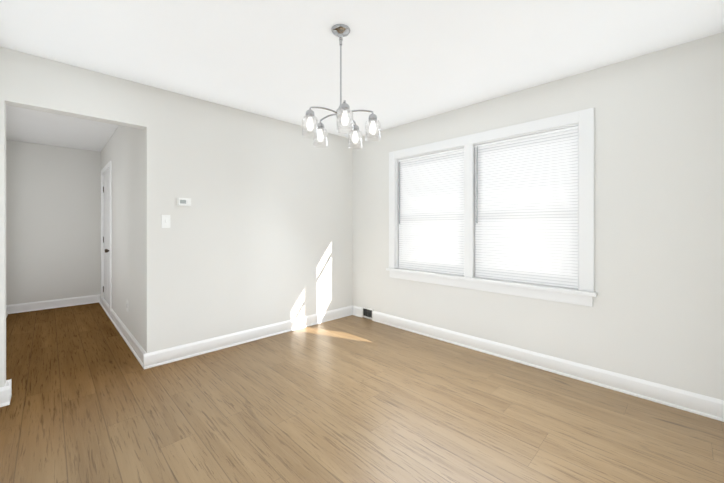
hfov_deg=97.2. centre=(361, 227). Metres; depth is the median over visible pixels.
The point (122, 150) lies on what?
wall
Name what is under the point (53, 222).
wall
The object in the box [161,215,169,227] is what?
light switch
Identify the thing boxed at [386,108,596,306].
window
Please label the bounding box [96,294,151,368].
baseboard
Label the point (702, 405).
baseboard
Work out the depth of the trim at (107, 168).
4.31 m
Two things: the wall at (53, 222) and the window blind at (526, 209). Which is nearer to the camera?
the window blind at (526, 209)
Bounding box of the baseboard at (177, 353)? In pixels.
[152,305,355,366]
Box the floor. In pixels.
[0,303,723,482]
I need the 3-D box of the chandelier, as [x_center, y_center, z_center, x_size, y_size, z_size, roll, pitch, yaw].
[-0.145,-0.883,1.994,0.473,0.690,0.459,0,0,-45]
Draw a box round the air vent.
[362,307,372,319]
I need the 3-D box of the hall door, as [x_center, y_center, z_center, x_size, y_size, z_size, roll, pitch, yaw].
[-3.728,0.195,4.649,0.103,2.017,0.894,0,0,-45]
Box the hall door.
[103,171,108,303]
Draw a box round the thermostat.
[177,198,190,205]
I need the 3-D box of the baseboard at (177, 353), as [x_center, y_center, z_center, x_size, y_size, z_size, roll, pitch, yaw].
[-0.980,1.149,3.601,2.400,0.125,0.025,0,0,-45]
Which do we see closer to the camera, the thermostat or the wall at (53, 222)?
the thermostat
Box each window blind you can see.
[398,148,463,274]
[474,126,577,288]
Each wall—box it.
[0,47,352,386]
[6,140,100,304]
[101,125,143,348]
[353,32,723,399]
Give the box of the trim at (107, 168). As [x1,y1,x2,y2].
[101,161,111,315]
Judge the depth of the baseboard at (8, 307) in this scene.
4.47 m
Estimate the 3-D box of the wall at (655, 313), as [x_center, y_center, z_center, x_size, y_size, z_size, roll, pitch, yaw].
[1.148,-0.008,3.263,0.160,2.440,3.730,0,0,-45]
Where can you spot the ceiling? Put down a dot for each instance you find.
(406, 61)
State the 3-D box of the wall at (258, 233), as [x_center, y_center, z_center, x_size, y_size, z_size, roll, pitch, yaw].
[-1.405,-0.008,3.284,3.450,2.440,0.120,0,0,-45]
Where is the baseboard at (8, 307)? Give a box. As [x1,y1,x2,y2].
[6,304,11,317]
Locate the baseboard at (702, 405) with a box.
[372,311,723,421]
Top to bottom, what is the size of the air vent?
0.130 m
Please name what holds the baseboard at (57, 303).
attached to the wall at (53, 222)
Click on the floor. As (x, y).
(352, 399)
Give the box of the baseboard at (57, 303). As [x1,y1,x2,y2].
[12,295,95,313]
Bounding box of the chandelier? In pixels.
[302,24,379,149]
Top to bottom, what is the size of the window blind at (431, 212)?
1.316 m
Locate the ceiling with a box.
[0,0,723,151]

